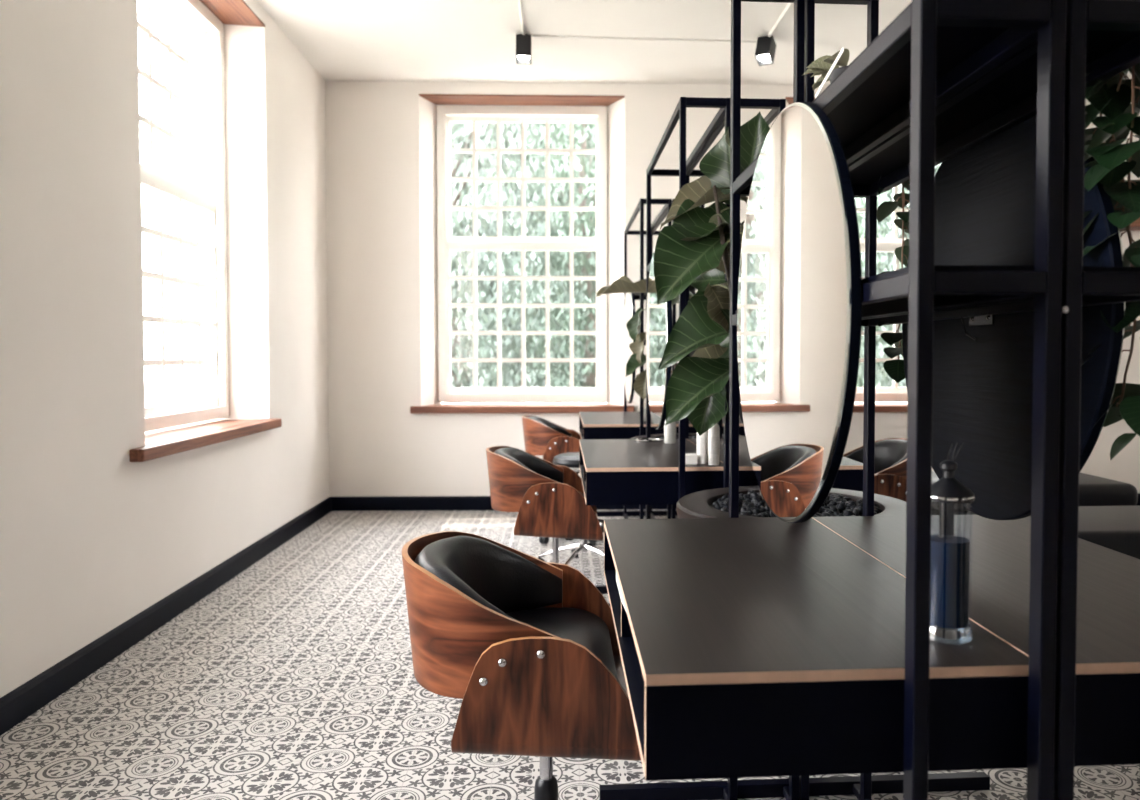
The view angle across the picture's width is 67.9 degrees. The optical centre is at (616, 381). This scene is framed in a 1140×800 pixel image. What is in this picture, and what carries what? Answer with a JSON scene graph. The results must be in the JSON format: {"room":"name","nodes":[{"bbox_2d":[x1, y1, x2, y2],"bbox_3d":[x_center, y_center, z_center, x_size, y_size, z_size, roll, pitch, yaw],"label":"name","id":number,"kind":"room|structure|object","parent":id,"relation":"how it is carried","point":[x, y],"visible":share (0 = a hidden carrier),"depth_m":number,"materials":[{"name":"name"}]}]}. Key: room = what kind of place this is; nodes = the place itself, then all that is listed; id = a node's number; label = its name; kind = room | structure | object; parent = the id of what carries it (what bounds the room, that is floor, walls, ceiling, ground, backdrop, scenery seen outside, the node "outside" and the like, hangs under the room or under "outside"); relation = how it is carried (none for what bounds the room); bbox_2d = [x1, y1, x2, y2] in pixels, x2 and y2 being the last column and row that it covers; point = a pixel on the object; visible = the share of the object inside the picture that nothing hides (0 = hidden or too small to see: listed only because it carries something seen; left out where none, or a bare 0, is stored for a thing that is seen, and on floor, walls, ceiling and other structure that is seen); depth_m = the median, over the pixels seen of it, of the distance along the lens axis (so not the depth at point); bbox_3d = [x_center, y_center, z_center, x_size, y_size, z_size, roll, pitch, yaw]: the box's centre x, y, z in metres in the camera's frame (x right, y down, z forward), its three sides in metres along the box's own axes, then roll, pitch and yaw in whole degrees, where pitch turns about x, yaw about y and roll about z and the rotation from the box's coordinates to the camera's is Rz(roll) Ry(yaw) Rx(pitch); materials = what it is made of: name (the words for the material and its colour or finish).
{"room":"salon","nodes":[
{"label":"salon","id":0,"kind":"room"},
{"bbox_2d":[0,0,329,697],"bbox_3d":[-2.037,-0.533,1.643,0.420,3.265,9.985,0,2,-4],"label":"wall","id":1,"kind":"structure","parent":0,"point":[92,537],"depth_m":3.24,"materials":[{"name":"white paint"}]},
{"bbox_2d":[0,497,331,735],"bbox_3d":[-1.805,1.052,1.507,0.018,0.104,9.585,0,2,-4],"label":"baseboard","id":2,"kind":"structure","parent":1,"relation":"attached to","point":[31,696],"depth_m":3.35,"materials":[{"name":"black wood"}]},
{"bbox_2d":[129,0,281,461],"bbox_3d":[-2.150,-0.879,4.154,0.415,2.348,1.679,0,2,-4],"label":"window","id":3,"kind":"structure","parent":1,"relation":"in","point":[206,19],"depth_m":4.59,"materials":[{"name":"beige paint"}]},
{"bbox_2d":[0,509,1139,799],"bbox_3d":[1.682,1.156,1.764,7.011,0.120,9.620,0,2,-4],"label":"floor","id":4,"kind":"structure","parent":0,"point":[293,678],"depth_m":2.72,"materials":[{"name":"tile"}]},
{"bbox_2d":[402,531,641,799],"bbox_3d":[-0.153,0.713,1.737,0.555,0.768,0.561,0,2,-4],"label":"salon chair","id":5,"kind":"object","parent":4,"relation":"on","point":[528,644],"visible":0.98,"depth_m":1.48,"materials":[{"name":"brown wood"}]},
{"bbox_2d":[506,607,616,677],"bbox_3d":[-0.158,0.577,1.732,0.316,0.095,0.508,0,2,-4],"label":"seat cushion","id":6,"kind":"object","parent":5,"relation":"on","point":[593,628],"depth_m":1.88,"materials":[{"name":"black leather"}]},
{"bbox_2d":[486,446,609,605],"bbox_3d":[-0.264,0.658,3.523,0.555,0.768,0.561,0,2,-4],"label":"salon chair","id":7,"kind":"object","parent":4,"relation":"on","point":[548,498],"visible":0.77,"depth_m":3.26,"materials":[{"name":"brown wood"}]},
{"bbox_2d":[522,415,603,543],"bbox_3d":[-0.327,0.600,5.392,0.555,0.768,0.561,0,2,-4],"label":"salon chair","id":8,"kind":"object","parent":4,"relation":"on","point":[546,438],"visible":0.54,"depth_m":5.16,"materials":[{"name":"black leather"}]},
{"bbox_2d":[538,452,603,564],"bbox_3d":[-0.195,0.699,4.580,0.505,0.622,0.509,0,2,-4],"label":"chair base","id":9,"kind":"object","parent":4,"relation":"on","point":[571,459],"visible":0.34,"depth_m":4.51,"materials":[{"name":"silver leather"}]},
{"bbox_2d":[597,198,704,518],"bbox_3d":[0.284,-0.032,5.418,1.035,2.030,1.318,0,2,-4],"label":"frame","id":10,"kind":"object","parent":4,"relation":"on","point":[671,514],"visible":0.2,"depth_m":4.91,"materials":[{"name":"black metal"}]},
{"bbox_2d":[579,412,663,438],"bbox_3d":[0.023,0.291,5.375,0.502,0.132,1.100,0,2,-4],"label":"desk","id":11,"kind":"object","parent":10,"relation":"on","point":[592,425],"visible":0.46,"depth_m":4.83,"materials":[{"name":"black wood"}]},
{"bbox_2d":[579,412,653,426],"bbox_3d":[0.023,0.232,5.373,0.502,0.014,1.100,0,2,-4],"label":"countertop","id":12,"kind":"structure","parent":11,"relation":"on","point":[589,419],"depth_m":5.19,"materials":[{"name":"black wood"}]},
{"bbox_2d":[644,402,645,420],"bbox_3d":[0.159,0.177,5.080,0.041,0.114,0.041,0,2,-4],"label":"spray bottle","id":13,"kind":"object","parent":11,"relation":"on","point":[644,402],"visible":0.3,"depth_m":5.07,"materials":[{"name":"beige plastic"}]},
{"bbox_2d":[623,293,635,402],"bbox_3d":[0.085,-0.237,5.355,0.032,0.744,0.744,0,2,-4],"label":"round mirror","id":14,"kind":"object","parent":10,"relation":"attached to","point":[629,311],"visible":0.71,"depth_m":5.30,"materials":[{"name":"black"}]},
{"bbox_2d":[689,290,695,356],"bbox_3d":[0.456,-0.238,5.380,0.032,0.744,0.744,0,2,-4],"label":"round mirror","id":15,"kind":"object","parent":10,"relation":"attached to","point":[692,292],"visible":0.02,"depth_m":5.19,"materials":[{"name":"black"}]},
{"bbox_2d":[676,417,745,435],"bbox_3d":[0.527,0.290,5.409,0.502,0.132,1.100,0,2,-4],"label":"desk","id":16,"kind":"object","parent":10,"relation":"on","point":[692,429],"visible":0.04,"depth_m":4.87,"materials":[{"name":"black wood"}]},
{"bbox_2d":[676,417,743,425],"bbox_3d":[0.527,0.231,5.407,0.502,0.014,1.100,0,2,-4],"label":"countertop","id":17,"kind":"structure","parent":16,"relation":"on","point":[677,422],"depth_m":4.88,"materials":[{"name":"black wood"}]},
{"bbox_2d":[631,433,745,438],"bbox_3d":[0.409,0.656,4.430,0.696,0.716,0.696,0,2,-4],"label":"round planter","id":18,"kind":"object","parent":4,"relation":"on","point":[690,434],"visible":0.06,"depth_m":4.62,"materials":[{"name":"black wood"}]},
{"bbox_2d":[655,434,696,438],"bbox_3d":[0.409,0.330,4.420,0.504,0.082,0.504,0,2,-4],"label":"pebbles","id":19,"kind":"object","parent":18,"relation":"on","point":[677,436],"visible":0.06,"depth_m":4.53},
{"bbox_2d":[597,276,693,401],"bbox_3d":[0.245,-0.184,4.392,0.349,1.000,0.653,2,2,42],"label":"fiddle leaf fig","id":20,"kind":"object","parent":19,"relation":"on","point":[623,284],"visible":0.38,"depth_m":4.33,"materials":[{"name":"green plant"}]},
{"bbox_2d":[595,97,785,593],"bbox_3d":[0.371,0.029,3.504,1.035,2.026,1.221,0,2,-4],"label":"frame","id":21,"kind":"object","parent":4,"relation":"on","point":[686,170],"visible":0.14,"depth_m":2.90,"materials":[{"name":"black metal"}]},
{"bbox_2d":[579,439,723,505],"bbox_3d":[0.109,0.349,3.468,0.503,0.132,1.010,0,2,-4],"label":"desk","id":22,"kind":"object","parent":21,"relation":"on","point":[613,471],"visible":0.71,"depth_m":2.97,"materials":[{"name":"black wood"}]},
{"bbox_2d":[634,438,662,441],"bbox_3d":[0.144,0.267,3.889,0.137,0.008,0.137,0,2,-4],"label":"round tray","id":23,"kind":"object","parent":22,"relation":"on","point":[635,439],"visible":1,"depth_m":3.88,"materials":[{"name":"silver metal"}]},
{"bbox_2d":[579,439,723,471],"bbox_3d":[0.109,0.290,3.466,0.503,0.014,1.010,0,2,-4],"label":"countertop","id":24,"kind":"structure","parent":22,"relation":"on","point":[599,455],"depth_m":3.28,"materials":[{"name":"black wood"}]},
{"bbox_2d":[664,421,675,443],"bbox_3d":[0.236,0.198,3.787,0.057,0.151,0.053,0,2,-4],"label":"spray bottle","id":25,"kind":"object","parent":22,"relation":"on","point":[670,430],"visible":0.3,"depth_m":3.77,"materials":[{"name":"beige plastic"}]},
{"bbox_2d":[664,426,675,436],"bbox_3d":[0.238,0.219,3.788,0.053,0.046,0.053,0,2,-4],"label":"print","id":26,"kind":"object","parent":25,"relation":"attached to","point":[670,431],"depth_m":3.77},
{"bbox_2d":[685,453,697,464],"bbox_3d":[0.265,0.278,3.055,0.047,0.036,0.041,0,2,-4],"label":"box","id":27,"kind":"object","parent":22,"relation":"on","point":[690,458],"visible":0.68,"depth_m":3.04,"materials":[{"name":"cardboard"}]},
{"bbox_2d":[697,431,706,463],"bbox_3d":[0.308,0.201,3.065,0.037,0.189,0.037,0,2,-4],"label":"lotion bottle","id":28,"kind":"object","parent":22,"relation":"on","point":[701,440],"visible":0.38,"depth_m":3.05,"materials":[{"name":"white plastic"}]},
{"bbox_2d":[697,437,706,452],"bbox_3d":[0.308,0.228,3.066,0.037,0.057,0.037,0,2,-4],"label":"print","id":29,"kind":"object","parent":28,"relation":"attached to","point":[701,441],"depth_m":3.05},
{"bbox_2d":[707,431,707,461],"bbox_3d":[0.331,0.177,3.116,0.042,0.235,0.042,2,2,41],"label":"lotion bottle","id":30,"kind":"object","parent":22,"relation":"on","point":[707,431],"visible":0.02,"depth_m":3.10,"materials":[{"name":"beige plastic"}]},
{"bbox_2d":[708,424,719,464],"bbox_3d":[0.346,0.200,3.028,0.042,0.195,0.042,2,2,41],"label":"lotion bottle","id":31,"kind":"object","parent":22,"relation":"on","point":[714,432],"visible":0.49,"depth_m":3.01,"materials":[{"name":"white plastic"}]},
{"bbox_2d":[708,436,719,453],"bbox_3d":[0.347,0.225,3.029,0.041,0.061,0.041,0,2,-4],"label":"print","id":32,"kind":"object","parent":31,"relation":"attached to","point":[713,441],"depth_m":3.01},
{"bbox_2d":[646,249,671,429],"bbox_3d":[0.172,-0.178,3.441,0.032,0.744,0.744,0,2,-4],"label":"round mirror","id":33,"kind":"object","parent":21,"relation":"attached to","point":[658,318],"visible":0.78,"depth_m":3.40,"materials":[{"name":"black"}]},
{"bbox_2d":[739,388,743,423],"bbox_3d":[0.543,-0.179,3.466,0.032,0.744,0.744,0,2,-4],"label":"round mirror","id":34,"kind":"object","parent":21,"relation":"attached to","point":[740,408],"visible":0.02,"depth_m":3.62,"materials":[{"name":"black metal"}]},
{"bbox_2d":[687,438,862,491],"bbox_3d":[0.614,0.348,3.502,0.503,0.132,1.010,0,2,-4],"label":"desk","id":35,"kind":"object","parent":21,"relation":"on","point":[849,476],"visible":0.08,"depth_m":3.01,"materials":[{"name":"black wood"}]},
{"bbox_2d":[687,438,862,469],"bbox_3d":[0.614,0.289,3.500,0.503,0.014,1.010,0,2,-4],"label":"countertop","id":36,"kind":"structure","parent":35,"relation":"on","point":[745,463],"depth_m":3.19,"materials":[{"name":"black wood"}]},
{"bbox_2d":[676,486,905,518],"bbox_3d":[0.524,0.715,2.509,0.696,0.716,0.696,0,2,-4],"label":"round planter","id":37,"kind":"object","parent":4,"relation":"on","point":[696,504],"visible":0.19,"depth_m":2.51,"materials":[{"name":"black concrete"}]},
{"bbox_2d":[710,490,881,516],"bbox_3d":[0.524,0.388,2.499,0.504,0.085,0.504,0,2,-4],"label":"pebbles","id":38,"kind":"object","parent":37,"relation":"on","point":[751,503],"visible":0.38,"depth_m":2.46,"materials":[{"name":"black gravel"}]},
{"bbox_2d":[653,112,769,499],"bbox_3d":[0.405,-0.270,2.775,0.503,1.271,0.608,1,2,28],"label":"plant","id":39,"kind":"object","parent":38,"relation":"on","point":[694,250],"visible":0.64,"depth_m":2.69,"materials":[{"name":"green plant"}]},
{"bbox_2d":[599,0,1139,799],"bbox_3d":[0.511,0.077,1.606,1.035,2.048,1.198,0,2,-4],"label":"frame","id":40,"kind":"object","parent":4,"relation":"on","point":[944,78],"visible":0.67,"depth_m":1.02,"materials":[{"name":"black metal"}]},
{"bbox_2d":[737,102,861,522],"bbox_3d":[0.312,-0.119,1.544,0.032,0.744,0.744,0,2,-4],"label":"round mirror","id":41,"kind":"object","parent":40,"relation":"attached to","point":[799,303],"visible":1,"depth_m":1.42,"materials":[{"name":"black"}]},
{"bbox_2d":[604,517,1028,780],"bbox_3d":[0.252,0.409,1.544,0.501,0.132,0.985,0,2,-4],"label":"desk","id":42,"kind":"object","parent":40,"relation":"on","point":[760,646],"visible":0.85,"depth_m":1.09,"materials":[{"name":"black laminate"}]},
{"bbox_2d":[616,573,620,598],"bbox_3d":[0.018,0.378,1.607,0.034,0.045,0.140,0,2,-4],"label":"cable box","id":43,"kind":"object","parent":42,"relation":"attached to","point":[617,581],"visible":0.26,"depth_m":1.58,"materials":[{"name":"white plastic"}]},
{"bbox_2d":[621,592,626,612],"bbox_3d":[0.018,0.375,1.412,0.013,0.028,0.252,0,2,-4],"label":"power cord","id":44,"kind":"object","parent":42,"relation":"attached to","point":[622,600],"visible":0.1,"depth_m":1.47,"materials":[{"name":"white plastic"}]},
{"bbox_2d":[604,517,1028,685],"bbox_3d":[0.252,0.349,1.542,0.501,0.014,0.985,0,2,-4],"label":"countertop","id":45,"kind":"structure","parent":42,"relation":"on","point":[760,599],"depth_m":1.30,"materials":[{"name":"black laminate"}]},
{"bbox_2d":[930,443,974,628],"bbox_3d":[0.456,0.219,1.166,0.069,0.270,0.069,0,2,-4],"label":"jar","id":46,"kind":"object","parent":42,"relation":"on","point":[949,593],"visible":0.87,"depth_m":1.15,"materials":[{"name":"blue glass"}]},
{"bbox_2d":[803,47,849,98],"bbox_3d":[0.412,-0.521,1.435,0.163,0.089,0.176,0,2,-12],"label":"potted peperomia","id":47,"kind":"object","parent":40,"relation":"on","point":[827,66],"visible":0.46,"depth_m":1.44,"materials":[{"name":"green plant"}]},
{"bbox_2d":[876,176,909,382],"bbox_3d":[0.610,-0.317,1.968,0.270,0.638,0.188,0,2,-4],"label":"pothos","id":48,"kind":"object","parent":40,"relation":"hanging from","point":[894,369],"visible":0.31,"depth_m":1.99,"materials":[{"name":"green plant"}]},
{"bbox_2d":[811,515,1139,765],"bbox_3d":[0.755,0.408,1.578,0.501,0.132,0.985,0,2,-4],"label":"desk","id":49,"kind":"object","parent":40,"relation":"on","point":[1107,695],"visible":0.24,"depth_m":1.32,"materials":[{"name":"black laminate"}]},
{"bbox_2d":[811,515,1139,673],"bbox_3d":[0.755,0.348,1.576,0.501,0.014,0.985,0,2,-4],"label":"countertop","id":50,"kind":"structure","parent":49,"relation":"on","point":[1108,580],"depth_m":1.47,"materials":[{"name":"black laminate"}]},
{"bbox_2d":[902,115,1124,519],"bbox_3d":[0.683,-0.120,1.569,0.032,0.744,0.744,0,2,-4],"label":"round mirror","id":51,"kind":"object","parent":40,"relation":"attached to","point":[985,194],"visible":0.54,"depth_m":1.51,"materials":[{"name":"black mirror"}]},
{"bbox_2d":[1081,63,1139,459],"bbox_3d":[0.684,-0.251,1.216,0.317,0.734,0.267,0,2,-4],"label":"plant","id":52,"kind":"object","parent":40,"relation":"on","point":[1112,97],"visible":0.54,"depth_m":1.23,"materials":[{"name":"green plant"}]},
{"bbox_2d":[843,438,906,501],"bbox_3d":[1.004,0.642,3.526,0.555,0.800,0.561,0,2,-4],"label":"salon chair","id":53,"kind":"object","parent":4,"relation":"on","point":[890,472],"visible":0.23,"depth_m":3.40,"materials":[{"name":"black leather"}]},
{"bbox_2d":[931,471,1137,514],"bbox_3d":[1.738,0.728,3.750,0.870,0.615,0.500,0,2,-4],"label":"bench","id":54,"kind":"object","parent":4,"relation":"on","point":[1093,490],"visible":0.1,"depth_m":3.52,"materials":[{"name":"black leather"}]},
{"bbox_2d":[967,506,1139,558],"bbox_3d":[1.857,0.764,2.957,1.100,0.590,0.500,0,2,-4],"label":"bench","id":55,"kind":"object","parent":4,"relation":"on","point":[1116,528],"visible":0.06,"depth_m":2.78,"materials":[{"name":"black leather"}]},
{"bbox_2d":[257,0,1131,84],"bbox_3d":[1.618,-2.194,1.721,7.731,0.250,10.350,0,2,-4],"label":"ceiling","id":56,"kind":"structure","parent":0,"point":[343,40],"depth_m":5.33,"materials":[{"name":"white paint"}]},
{"bbox_2d":[518,0,524,34],"bbox_3d":[-0.436,-2.103,3.105,0.020,0.019,4.380,0,2,-4],"label":"conduit","id":57,"kind":"object","parent":56,"relation":"attached to","point":[519,1],"visible":1,"depth_m":4.99,"materials":[{"name":"beige paint"}]},
{"bbox_2d":[516,34,531,63],"bbox_3d":[-0.584,-2.090,5.291,0.094,0.177,0.126,0,2,-4],"label":"ceiling spotlight","id":58,"kind":"object","parent":56,"relation":"attached to","point":[523,42],"visible":1,"depth_m":5.25,"materials":[{"name":"black plastic"}]},
{"bbox_2d":[532,35,756,42],"bbox_3d":[0.180,-2.175,5.360,1.430,0.012,0.012,0,2,-4],"label":"conduit","id":59,"kind":"object","parent":56,"relation":"attached to","point":[532,35],"visible":1,"depth_m":5.35,"materials":[{"name":"beige paint"}]},
{"bbox_2d":[755,35,775,65],"bbox_3d":[0.937,-2.092,5.325,0.094,0.176,0.145,1,2,28],"label":"ceiling spotlight","id":60,"kind":"object","parent":56,"relation":"attached to","point":[766,46],"visible":1,"depth_m":5.30,"materials":[{"name":"black plastic"}]},
{"bbox_2d":[768,3,792,36],"bbox_3d":[1.099,-2.105,3.178,0.020,0.019,4.320,0,2,-4],"label":"conduit","id":61,"kind":"object","parent":56,"relation":"attached to","point":[789,5],"visible":1,"depth_m":5.02,"materials":[{"name":"beige paint"}]},
{"bbox_2d":[325,81,1139,496],"bbox_3d":[1.514,-0.684,6.548,7.317,3.265,0.420,0,2,-2],"label":"wall","id":62,"kind":"structure","parent":0,"point":[382,234],"depth_m":6.27,"materials":[{"name":"white paint"}]},
{"bbox_2d":[410,94,633,412],"bbox_3d":[-0.704,-0.949,6.421,1.656,2.348,0.415,0,2,-2],"label":"window","id":63,"kind":"structure","parent":62,"relation":"in","point":[474,109],"depth_m":6.53,"materials":[{"name":"beige paint"}]},
{"bbox_2d":[331,493,1139,510],"bbox_3d":[1.370,0.902,6.373,7.017,0.104,0.022,0,2,-2],"label":"baseboard","id":64,"kind":"structure","parent":62,"relation":"attached to","point":[378,503],"depth_m":6.29,"materials":[{"name":"black wood"}]},
{"bbox_2d":[786,97,909,412],"bbox_3d":[2.005,-0.951,6.495,1.655,2.348,0.415,0,2,-2],"label":"window","id":65,"kind":"structure","parent":62,"relation":"in","point":[895,393],"depth_m":6.60,"materials":[{"name":"beige paint"}]},
{"bbox_2d":[1125,217,1139,230],"bbox_3d":[4.219,-1.181,6.285,1.230,0.095,0.180,0,2,-4],"label":"wooden ledge","id":66,"kind":"object","parent":62,"relation":"attached to","point":[1135,226],"visible":0.02,"depth_m":6.17,"materials":[{"name":"brown wood"}]},
{"label":"outside","id":67,"kind":"structure","parent":0,"visible":0},
{"bbox_2d":[145,385,193,406],"bbox_3d":[-0.673,1.192,10.019,60.000,0.300,60.000,0,2,-4],"label":"ground","id":68,"kind":"structure","parent":67,"point":[150,391],"depth_m":29.65,"materials":[{"name":"white"}]},
{"bbox_2d":[443,122,569,402],"bbox_3d":[-1.856,-1.263,9.151,2.630,4.918,2.679,-1,2,-35],"label":"tree","id":69,"kind":"object","parent":68,"relation":"on","point":[462,263],"visible":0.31,"depth_m":8.89,"materials":[{"name":"green plant"}]},
{"bbox_2d":[483,123,606,402],"bbox_3d":[-0.438,-1.740,11.549,2.891,5.723,2.940,-1,2,-23],"label":"tree","id":70,"kind":"object","parent":68,"relation":"on","point":[587,260],"visible":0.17,"depth_m":11.09,"materials":[{"name":"green plant"}]},
{"bbox_2d":[450,122,940,402],"bbox_3d":[1.806,-1.633,14.037,16.500,5.200,1.345,0,2,-4],"label":"hedge","id":71,"kind":"object","parent":68,"relation":"on","point":[486,141],"visible":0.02,"depth_m":13.49,"materials":[{"name":"green plant"}]},
{"bbox_2d":[854,184,905,402],"bbox_3d":[1.907,-1.322,9.610,2.859,5.006,2.920,-1,2,-22],"label":"tree","id":72,"kind":"object","parent":68,"relation":"on","point":[881,198],"visible":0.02,"depth_m":9.00,"materials":[{"name":"green plant"}]},
{"bbox_2d":[855,164,939,402],"bbox_3d":[4.277,-1.449,11.814,3.382,5.126,3.365,0,2,-4],"label":"tree","id":73,"kind":"object","parent":68,"relation":"on","point":[889,258],"visible":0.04,"depth_m":11.37,"materials":[{"name":"green plant"}]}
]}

